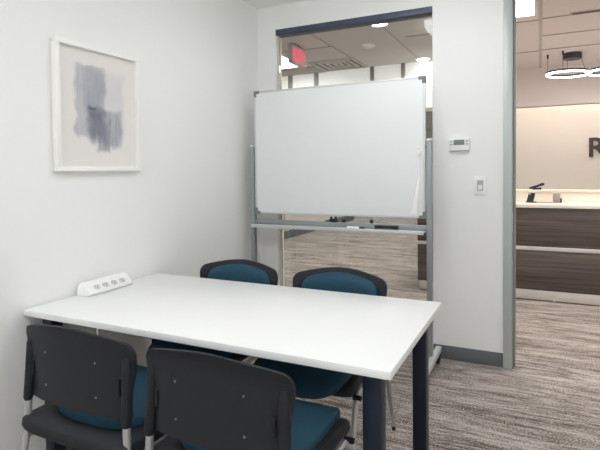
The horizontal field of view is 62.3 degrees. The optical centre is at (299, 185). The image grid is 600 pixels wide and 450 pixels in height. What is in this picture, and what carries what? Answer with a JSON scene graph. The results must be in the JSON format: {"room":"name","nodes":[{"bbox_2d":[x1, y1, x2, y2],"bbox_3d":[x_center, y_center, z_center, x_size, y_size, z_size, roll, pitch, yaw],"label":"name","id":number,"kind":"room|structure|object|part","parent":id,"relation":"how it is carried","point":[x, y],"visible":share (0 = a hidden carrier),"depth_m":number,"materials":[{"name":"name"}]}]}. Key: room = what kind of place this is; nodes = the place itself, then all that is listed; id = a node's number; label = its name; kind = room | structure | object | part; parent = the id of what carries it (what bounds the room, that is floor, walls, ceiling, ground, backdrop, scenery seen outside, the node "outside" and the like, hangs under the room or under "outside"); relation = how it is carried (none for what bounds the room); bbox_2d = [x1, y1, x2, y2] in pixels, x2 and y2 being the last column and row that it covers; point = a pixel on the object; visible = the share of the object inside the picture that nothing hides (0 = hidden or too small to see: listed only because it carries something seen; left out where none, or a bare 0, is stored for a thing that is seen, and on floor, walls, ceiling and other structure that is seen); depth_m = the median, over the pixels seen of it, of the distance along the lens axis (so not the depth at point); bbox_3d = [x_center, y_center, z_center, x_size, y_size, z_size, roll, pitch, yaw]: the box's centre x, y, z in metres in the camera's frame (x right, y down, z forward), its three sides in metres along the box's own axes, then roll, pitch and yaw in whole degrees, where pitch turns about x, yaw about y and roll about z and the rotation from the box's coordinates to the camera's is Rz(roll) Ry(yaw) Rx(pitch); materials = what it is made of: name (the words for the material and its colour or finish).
{"room":"office","nodes":[
{"label":"office","id":0,"kind":"room"},
{"bbox_2d":[0,0,260,449],"bbox_3d":[-1.523,-0.035,1.870,0.120,2.710,5.200,0,2,26],"label":"wall","id":1,"kind":"structure","parent":0,"point":[187,208],"depth_m":2.86,"materials":[{"name":"white paint"}]},
{"bbox_2d":[50,36,140,170],"bbox_3d":[-1.063,-0.400,2.637,0.036,0.650,0.552,0,2,26],"label":"framed picture","id":2,"kind":"object","parent":1,"relation":"attached to","point":[95,92],"visible":1,"depth_m":2.60,"materials":[{"name":"white"}]},
{"bbox_2d":[289,214,343,229],"bbox_3d":[-0.579,-0.261,9.461,0.120,2.700,9.100,0,2,26],"label":"wall","id":3,"kind":"structure","parent":0,"point":[291,216],"depth_m":11.01,"materials":[{"name":"white paint"}]},
{"bbox_2d":[284,214,288,230],"bbox_3d":[-0.290,-0.081,9.867,0.050,1.990,0.170,0,2,26],"label":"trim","id":4,"kind":"structure","parent":3,"relation":"attached to","point":[286,216],"depth_m":9.86,"materials":[{"name":"white paint"}]},
{"bbox_2d":[284,216,353,238],"bbox_3d":[0.574,0.932,11.695,0.020,0.160,4.150,0,2,26],"label":"baseboard","id":5,"kind":"structure","parent":3,"relation":"attached to","point":[293,232],"depth_m":10.46,"materials":[{"name":"grey rubber"}]},
{"bbox_2d":[66,216,599,449],"bbox_3d":[2.898,1.165,7.276,8.450,0.100,19.100,0,2,26],"label":"floor","id":6,"kind":"structure","parent":0,"point":[550,400],"depth_m":3.21,"materials":[{"name":"carpet"}]},
{"bbox_2d":[21,324,164,449],"bbox_3d":[-0.668,0.888,1.914,0.544,0.847,0.699,0,2,26],"label":"chair","id":7,"kind":"object","parent":6,"relation":"on","point":[93,386],"visible":0.86,"depth_m":1.67,"materials":[{"name":"black plastic"}]},
{"bbox_3d":[-1.012,0.966,1.774,0.030,0.678,0.135,1,2,39],"label":"leg","id":8,"kind":"part","parent":7,"relation":"part of","materials":[{"name":"silver metal"}]},
{"bbox_2d":[58,365,146,429],"bbox_3d":[-0.638,0.842,1.975,0.456,0.117,0.532,0,2,26],"label":"seat cushion","id":9,"kind":"object","parent":7,"relation":"on","point":[80,419],"depth_m":1.75,"materials":[{"name":"teal fabric"}]},
{"bbox_3d":[-0.564,0.968,1.558,0.030,0.678,0.135,0,2,13],"label":"leg","id":10,"kind":"part","parent":7,"relation":"part of","materials":[{"name":"silver metal"}]},
{"bbox_2d":[148,259,277,362],"bbox_3d":[-0.447,0.864,2.657,0.544,0.847,0.699,0,2,26],"label":"chair","id":11,"kind":"object","parent":6,"relation":"on","point":[241,270],"visible":0.3,"depth_m":2.81,"materials":[{"name":"blue fabric"}]},
{"bbox_2d":[152,340,231,357],"bbox_3d":[-0.478,0.822,2.593,0.456,0.117,0.532,0,2,26],"label":"seat cushion","id":12,"kind":"object","parent":11,"relation":"on","point":[157,343],"depth_m":2.44,"materials":[{"name":"teal fabric"}]},
{"bbox_2d":[207,264,269,284],"bbox_3d":[-0.350,0.581,2.856,0.424,0.247,0.058,0,2,26],"label":"cushion","id":13,"kind":"object","parent":11,"relation":"on","point":[250,273],"depth_m":2.85,"materials":[{"name":"teal fabric"}]},
{"bbox_3d":[-0.218,0.878,2.567,0.022,0.026,0.432,0,2,26],"label":"seat rail","id":14,"kind":"part","parent":11,"relation":"part of","materials":[{"name":"silver metal"}]},
{"bbox_2d":[24,272,441,449],"bbox_3d":[-0.295,0.892,2.291,1.703,0.806,0.877,0,2,26],"label":"meeting table","id":15,"kind":"object","parent":6,"relation":"on","point":[370,337],"depth_m":2.11,"materials":[{"name":"white laminate"}]},
{"bbox_3d":[-1.143,0.942,2.310,0.062,0.700,0.062,0,2,26],"label":"leg","id":16,"kind":"part","parent":15,"relation":"part of","materials":[{"name":"blue"}]},
{"bbox_3d":[-1.023,0.520,2.620,0.084,0.066,0.300,0,2,26],"label":"desktop power strip","id":17,"kind":"part","parent":15,"relation":"part of","materials":[{"name":"white plastic"}]},
{"bbox_3d":[0.247,0.946,1.639,0.062,0.700,0.062,0,2,26],"label":"leg","id":18,"kind":"part","parent":15,"relation":"part of","materials":[{"name":"blue"}]},
{"bbox_3d":[0.553,0.924,2.274,0.062,0.700,0.062,0,2,26],"label":"leg","id":19,"kind":"part","parent":15,"relation":"part of","materials":[{"name":"blue"}]},
{"bbox_2d":[144,348,354,449],"bbox_3d":[-0.152,0.890,1.663,0.544,0.847,0.699,0,2,26],"label":"chair","id":20,"kind":"object","parent":6,"relation":"on","point":[200,400],"visible":1,"depth_m":1.43,"materials":[{"name":"black plastic"}]},
{"bbox_3d":[-0.496,0.968,1.523,0.030,0.678,0.135,1,2,39],"label":"leg","id":21,"kind":"part","parent":20,"relation":"part of","materials":[{"name":"silver metal"}]},
{"bbox_2d":[181,399,339,449],"bbox_3d":[-0.122,0.843,1.724,0.456,0.117,0.532,0,2,26],"label":"seat cushion","id":22,"kind":"object","parent":20,"relation":"on","point":[313,424],"depth_m":1.64,"materials":[{"name":"teal fabric"}]},
{"bbox_3d":[0.061,0.905,1.540,0.022,0.026,0.432,0,2,26],"label":"seat rail","id":23,"kind":"part","parent":20,"relation":"part of","materials":[{"name":"silver metal"}]},
{"bbox_3d":[0.191,1.089,1.798,0.025,0.405,0.162,0,2,29],"label":"leg","id":24,"kind":"part","parent":20,"relation":"part of","materials":[{"name":"silver metal"}]},
{"bbox_3d":[0.174,0.900,1.753,0.036,0.024,0.023,0,2,26],"label":"linking knob","id":25,"kind":"part","parent":20,"relation":"part of","materials":[{"name":"black plastic"}]},
{"bbox_2d":[253,267,395,449],"bbox_3d":[0.108,0.866,2.389,0.544,0.847,0.699,0,2,26],"label":"chair","id":26,"kind":"object","parent":6,"relation":"on","point":[310,383],"visible":0.34,"depth_m":2.21,"materials":[{"name":"blue fabric"}]},
{"bbox_2d":[258,358,351,398],"bbox_3d":[0.077,0.824,2.325,0.456,0.117,0.532,0,2,26],"label":"seat cushion","id":27,"kind":"object","parent":26,"relation":"on","point":[310,383],"depth_m":2.08,"materials":[{"name":"teal fabric"}]},
{"bbox_2d":[301,272,377,295],"bbox_3d":[0.205,0.582,2.588,0.424,0.247,0.058,0,2,26],"label":"cushion","id":28,"kind":"object","parent":26,"relation":"on","point":[365,283],"depth_m":2.58,"materials":[{"name":"teal fabric"}]},
{"bbox_3d":[0.220,1.082,2.048,0.025,0.405,0.162,0,2,22],"label":"leg","id":29,"kind":"part","parent":26,"relation":"part of","materials":[{"name":"silver metal"}]},
{"bbox_3d":[0.240,0.890,2.079,0.036,0.024,0.023,0,2,26],"label":"linking knob","id":30,"kind":"part","parent":26,"relation":"part of","materials":[{"name":"black plastic"}]},
{"bbox_3d":[0.337,0.880,2.299,0.022,0.026,0.432,0,2,26],"label":"seat rail","id":31,"kind":"part","parent":26,"relation":"part of","materials":[{"name":"silver metal"}]},
{"bbox_3d":[0.454,0.928,2.533,0.030,0.678,0.135,1,2,39],"label":"leg","id":32,"kind":"part","parent":26,"relation":"part of","materials":[{"name":"silver metal"}]},
{"bbox_2d":[250,76,441,373],"bbox_3d":[0.236,0.265,3.556,1.434,1.974,0.485,0,2,26],"label":"whiteboard","id":33,"kind":"object","parent":6,"relation":"on","point":[345,149],"visible":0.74,"depth_m":3.52,"materials":[{"name":"white plastic"}]},
{"bbox_3d":[-0.359,0.419,3.879,0.034,1.430,0.040,0,2,26],"label":"post","id":34,"kind":"part","parent":33,"relation":"part of","materials":[{"name":"grey metal"}]},
{"bbox_2d":[325,216,337,221],"bbox_3d":[0.228,0.245,3.594,0.092,0.041,0.030,0,2,26],"label":"holder","id":35,"kind":"object","parent":33,"relation":"on","point":[331,219],"visible":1,"depth_m":3.58,"materials":[{"name":"black plastic"}]},
{"bbox_2d":[251,224,425,234],"bbox_3d":[0.230,0.310,3.543,1.306,0.025,0.075,0,2,26],"label":"tray","id":36,"kind":"object","parent":33,"relation":"on","point":[369,228],"depth_m":3.49,"materials":[{"name":"metal"}]},
{"bbox_3d":[0.243,-0.250,3.566,1.290,0.923,0.020,0,2,26],"label":"board panel","id":37,"kind":"part","parent":33,"relation":"part of","materials":[{"name":"white ceramic"}]},
{"bbox_3d":[0.243,-0.250,3.566,1.306,0.939,0.024,0,2,26],"label":"board frame","id":38,"kind":"part","parent":33,"relation":"part of","materials":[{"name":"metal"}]},
{"bbox_3d":[0.252,0.288,3.587,1.320,0.045,0.023,0,2,26],"label":"cross rail","id":39,"kind":"part","parent":33,"relation":"part of","materials":[{"name":"grey metal"}]},
{"bbox_2d":[347,226,364,228],"bbox_3d":[0.389,0.296,3.453,0.130,0.017,0.017,0,2,26],"label":"marker","id":40,"kind":"object","parent":33,"relation":"on","point":[347,226],"visible":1,"depth_m":3.44,"materials":[{"name":"white plastic"}]},
{"bbox_2d":[374,224,398,229],"bbox_3d":[0.588,0.288,3.371,0.160,0.034,0.048,0,2,26],"label":"eraser","id":41,"kind":"object","parent":33,"relation":"on","point":[382,227],"visible":0.94,"depth_m":3.35,"materials":[{"name":"black plastic"}]},
{"bbox_2d":[416,146,421,156],"bbox_3d":[0.781,-0.222,3.276,0.036,0.071,0.034,0,2,26],"label":"hook","id":42,"kind":"object","parent":33,"relation":"attached to","point":[418,152],"visible":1,"depth_m":3.28,"materials":[{"name":"white plastic"}]},
{"bbox_2d":[411,157,418,213],"bbox_3d":[0.764,0.003,3.300,0.060,0.385,0.016,1,2,39],"label":"strap","id":43,"kind":"object","parent":42,"relation":"hanging from","point":[414,207],"visible":1,"depth_m":3.29,"materials":[{"name":"white"}]},
{"bbox_3d":[0.860,0.423,3.291,0.034,1.430,0.040,0,2,26],"label":"post","id":44,"kind":"part","parent":33,"relation":"part of","materials":[{"name":"grey metal"}]},
{"bbox_2d":[417,189,599,304],"bbox_3d":[3.342,0.616,4.960,4.220,1.122,0.690,0,2,26],"label":"reception desk","id":45,"kind":"object","parent":6,"relation":"on","point":[558,244],"visible":0.48,"depth_m":5.00,"materials":[{"name":"wood"}]},
{"bbox_3d":[3.346,0.420,4.945,4.200,0.396,0.620,0,2,26],"label":"panel","id":46,"kind":"part","parent":45,"relation":"part of","materials":[{"name":"brown wood"}]},
{"bbox_3d":[3.351,0.861,4.958,4.200,0.408,0.620,0,2,26],"label":"panel","id":47,"kind":"part","parent":45,"relation":"part of","materials":[{"name":"brown wood"}]},
{"bbox_3d":[3.360,1.115,4.955,4.180,0.100,0.594,0,2,26],"label":"kick plate","id":48,"kind":"part","parent":45,"relation":"part of","materials":[{"name":"metal"}]},
{"bbox_2d":[526,192,535,202],"bbox_3d":[2.462,0.129,5.285,0.100,0.113,0.060,0,2,26],"label":"card terminal","id":49,"kind":"object","parent":45,"relation":"on","point":[530,199],"visible":1,"depth_m":5.28,"materials":[{"name":"black plastic"}]},
{"bbox_2d":[529,183,543,189],"bbox_3d":[2.616,0.011,5.484,0.154,0.074,0.080,0,2,26],"label":"desk phone","id":50,"kind":"object","parent":45,"relation":"on","point":[540,184],"visible":1,"depth_m":5.46,"materials":[{"name":"black plastic"}]},
{"bbox_2d":[553,193,561,202],"bbox_3d":[2.693,0.135,5.194,0.084,0.100,0.062,0,2,26],"label":"brochure holder","id":51,"kind":"object","parent":45,"relation":"on","point":[556,196],"visible":0.99,"depth_m":5.17,"materials":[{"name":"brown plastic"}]},
{"bbox_2d":[516,201,599,208],"bbox_3d":[3.337,0.204,4.948,4.220,0.037,0.690,0,2,26],"label":"countertop","id":52,"kind":"structure","parent":45,"relation":"on","point":[519,204],"depth_m":4.99,"materials":[{"name":"white stone"}]},
{"bbox_2d":[282,60,431,111],"bbox_3d":[0.328,-1.228,6.768,3.850,0.630,0.080,0,2,26],"label":"wall","id":53,"kind":"structure","parent":0,"point":[424,68],"depth_m":6.47,"materials":[{"name":"white paint"}]},
{"bbox_3d":[-0.780,-1.256,7.302,1.390,0.580,0.030,0,2,26],"label":"white panel","id":54,"kind":"part","parent":53,"relation":"part of","materials":[{"name":"white paint"}]},
{"bbox_3d":[0.055,-1.254,6.899,0.335,0.580,0.030,0,2,26],"label":"white panel","id":55,"kind":"part","parent":53,"relation":"part of","materials":[{"name":"white paint"}]},
{"bbox_2d":[282,66,325,76],"bbox_3d":[-0.613,-1.533,6.968,1.980,0.012,0.380,0,2,26],"label":"trim","id":56,"kind":"structure","parent":53,"relation":"attached to","point":[312,69],"depth_m":6.65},
{"bbox_3d":[0.592,-1.252,6.640,0.737,0.580,0.030,0,2,26],"label":"white panel","id":57,"kind":"part","parent":53,"relation":"part of","materials":[{"name":"white paint"}]},
{"bbox_3d":[1.131,-1.251,6.380,0.354,0.580,0.030,0,2,26],"label":"white panel","id":58,"kind":"part","parent":53,"relation":"part of","materials":[{"name":"white paint"}]},
{"bbox_3d":[1.699,-1.249,6.106,0.805,0.580,0.030,0,2,26],"label":"white panel","id":59,"kind":"part","parent":53,"relation":"part of","materials":[{"name":"white paint"}]},
{"bbox_2d":[282,11,599,53],"bbox_3d":[1.834,-1.505,4.998,8.000,0.006,2.014,0,2,26],"label":"trim","id":60,"kind":"structure","parent":53,"relation":"attached to","point":[598,11],"depth_m":4.97,"materials":[{"name":"grey metal"}]},
{"bbox_2d":[258,0,502,352],"bbox_3d":[1.258,-0.112,3.469,3.740,2.710,0.100,0,2,26],"label":"wall","id":61,"kind":"structure","parent":0,"point":[467,34],"depth_m":3.48,"materials":[{"name":"white paint"}]},
{"bbox_2d":[276,6,433,351],"bbox_3d":[0.405,-0.018,3.882,1.267,2.517,0.104,0,2,26],"label":"window","id":62,"kind":"structure","parent":61,"relation":"in","point":[425,12],"depth_m":3.84,"materials":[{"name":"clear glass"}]},
{"bbox_3d":[0.406,-0.023,3.874,1.251,2.427,0.008,0,2,26],"label":"pane","id":63,"kind":"part","parent":62,"relation":"part of","materials":[{"name":"clear glass"}]},
{"bbox_2d":[449,138,469,150],"bbox_3d":[1.111,-0.285,3.461,0.136,0.088,0.032,0,2,26],"label":"thermostat","id":64,"kind":"object","parent":61,"relation":"attached to","point":[455,144],"visible":1,"depth_m":3.45,"materials":[{"name":"white plastic"}]},
{"bbox_2d":[434,344,502,366],"bbox_3d":[1.177,1.196,3.491,0.465,0.096,0.012,0,2,26],"label":"baseboard","id":65,"kind":"structure","parent":61,"relation":"attached to","point":[483,357],"depth_m":3.47,"materials":[{"name":"grey rubber"}]},
{"bbox_2d":[474,176,486,194],"bbox_3d":[1.240,0.002,3.416,0.082,0.126,0.017,0,2,26],"label":"light switch","id":66,"kind":"object","parent":61,"relation":"attached to","point":[480,182],"visible":1,"depth_m":3.41,"materials":[{"name":"white plastic"}]},
{"bbox_2d":[503,0,515,368],"bbox_3d":[1.869,-0.040,3.175,1.045,2.570,0.142,0,2,26],"label":"door frame","id":67,"kind":"structure","parent":61,"relation":"attached to","point":[509,6],"depth_m":3.33,"materials":[{"name":"grey paint"}]},
{"bbox_2d":[242,0,599,129],"bbox_3d":[2.841,-1.637,7.141,8.250,0.110,18.820,0,2,26],"label":"ceiling","id":68,"kind":"structure","parent":0,"point":[387,50],"depth_m":5.15,"materials":[{"name":"grey"}]},
{"bbox_2d":[282,55,306,68],"bbox_3d":[-0.337,-1.510,6.135,0.600,0.014,0.700,0,2,26],"label":"ceiling light panel","id":69,"kind":"object","parent":68,"relation":"attached to","point":[285,64],"visible":0.19,"depth_m":6.22,"materials":[{"name":"white plastic"}]},
{"bbox_2d":[282,57,296,67],"bbox_3d":[-0.337,-1.513,6.135,0.560,0.009,0.660,0,2,26],"label":"diffuser","id":70,"kind":"object","parent":69,"relation":"attached to","point":[285,64],"depth_m":6.22,"materials":[{"name":"white plastic"}]},
{"bbox_2d":[288,43,304,67],"bbox_3d":[-0.032,-1.389,5.314,0.054,0.215,0.330,0,2,26],"label":"exit sign","id":71,"kind":"object","parent":68,"relation":"hanging from","point":[296,54],"visible":1,"depth_m":5.25,"materials":[{"name":"red plastic"}]},
{"bbox_2d":[308,57,367,71],"bbox_3d":[0.488,-1.523,6.281,0.580,0.016,0.580,0,2,26],"label":"ceiling vent","id":72,"kind":"object","parent":68,"relation":"in","point":[343,63],"visible":1,"depth_m":6.26,"materials":[{"name":"silver metal"}]},
{"bbox_2d":[310,26,421,61],"bbox_3d":[0.644,-1.498,5.178,0.716,0.006,2.510,0,2,26],"label":"trim","id":73,"kind":"structure","parent":68,"relation":"attached to","point":[383,27],"depth_m":5.26,"materials":[{"name":"grey metal"}]},
{"bbox_2d":[360,43,374,48],"bbox_3d":[0.730,-1.488,5.332,0.160,0.036,0.160,0,2,26],"label":"smoke detector","id":74,"kind":"object","parent":68,"relation":"attached to","point":[366,45],"visible":1,"depth_m":5.29,"materials":[{"name":"white plastic"}]},
{"bbox_2d":[372,23,388,26],"bbox_3d":[0.723,-1.476,4.536,0.184,0.014,0.184,0,2,26],"label":"recessed light","id":75,"kind":"object","parent":68,"relation":"in","point":[379,25],"visible":0.44,"depth_m":4.57,"materials":[{"name":"white plastic"}]},
{"bbox_2d":[415,57,430,60],"bbox_3d":[1.493,-1.528,6.029,0.184,0.014,0.184,0,2,26],"label":"recessed light","id":76,"kind":"object","parent":68,"relation":"in","point":[420,58],"visible":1,"depth_m":6.00,"materials":[{"name":"white plastic"}]},
{"bbox_2d":[516,0,536,17],"bbox_3d":[1.658,-1.475,4.173,0.600,0.014,0.600,0,2,26],"label":"ceiling light panel","id":77,"kind":"object","parent":68,"relation":"attached to","point":[524,8],"visible":0.32,"depth_m":4.14,"materials":[{"name":"white plastic"}]},
{"bbox_2d":[539,0,542,67],"bbox_3d":[2.414,-1.510,4.979,0.030,0.008,3.690,0,2,26],"label":"trim","id":78,"kind":"structure","parent":68,"relation":"attached to","point":[540,1],"depth_m":4.81,"materials":[{"name":"grey metal"}]},
{"bbox_2d":[516,62,599,108],"bbox_3d":[4.507,-1.315,6.108,4.150,0.510,0.150,0,2,26],"label":"soffit","id":79,"kind":"structure","parent":68,"relation":"attached to","point":[534,89],"depth_m":6.57,"materials":[{"name":"white paint"}]},
{"bbox_2d":[546,51,599,77],"bbox_3d":[3.378,-1.416,5.767,0.966,0.264,0.504,-1,2,3],"label":"ring pendant light","id":80,"kind":"object","parent":68,"relation":"hanging from","point":[575,55],"visible":1,"depth_m":5.76,"materials":[{"name":"grey"}]},
{"bbox_2d":[546,70,590,77],"bbox_3d":[3.131,-1.297,5.801,0.466,0.029,0.466,0,2,26],"label":"diffuser","id":81,"kind":"object","parent":80,"relation":"attached to","point":[586,72],"depth_m":5.84,"materials":[{"name":"white plastic"}]},
{"bbox_2d":[588,69,599,75],"bbox_3d":[3.611,-1.326,5.758,0.502,0.030,0.502,0,2,26],"label":"diffuser","id":82,"kind":"object","parent":80,"relation":"attached to","point":[591,71],"depth_m":5.95,"materials":[{"name":"white plastic"}]},
{"bbox_2d":[570,9,599,14],"bbox_3d":[2.730,-1.489,4.139,0.840,0.008,0.070,0,2,26],"label":"ceiling vent","id":83,"kind":"object","parent":68,"relation":"in","point":[593,10],"visible":1,"depth_m":4.26,"materials":[{"name":"silver metal"}]},
{"bbox_2d":[426,130,432,177],"bbox_3d":[6.967,-0.526,15.697,8.450,2.700,0.100,0,2,26],"label":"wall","id":84,"kind":"structure","parent":0,"point":[429,133],"depth_m":16.83,"materials":[{"name":"white paint"}]},
{"bbox_2d":[516,104,599,189],"bbox_3d":[4.773,-0.239,6.667,4.150,2.700,0.120,0,2,26],"label":"wall","id":85,"kind":"structure","parent":0,"point":[552,143],"depth_m":7.11,"materials":[{"name":"white paint"}]},
{"bbox_2d":[589,138,599,156],"bbox_3d":[4.135,-0.528,6.883,0.217,0.268,0.024,0,2,26],"label":"sign letter","id":86,"kind":"object","parent":85,"relation":"attached to","point":[591,147],"visible":1,"depth_m":6.90,"materials":[{"name":"grey"}]}
]}

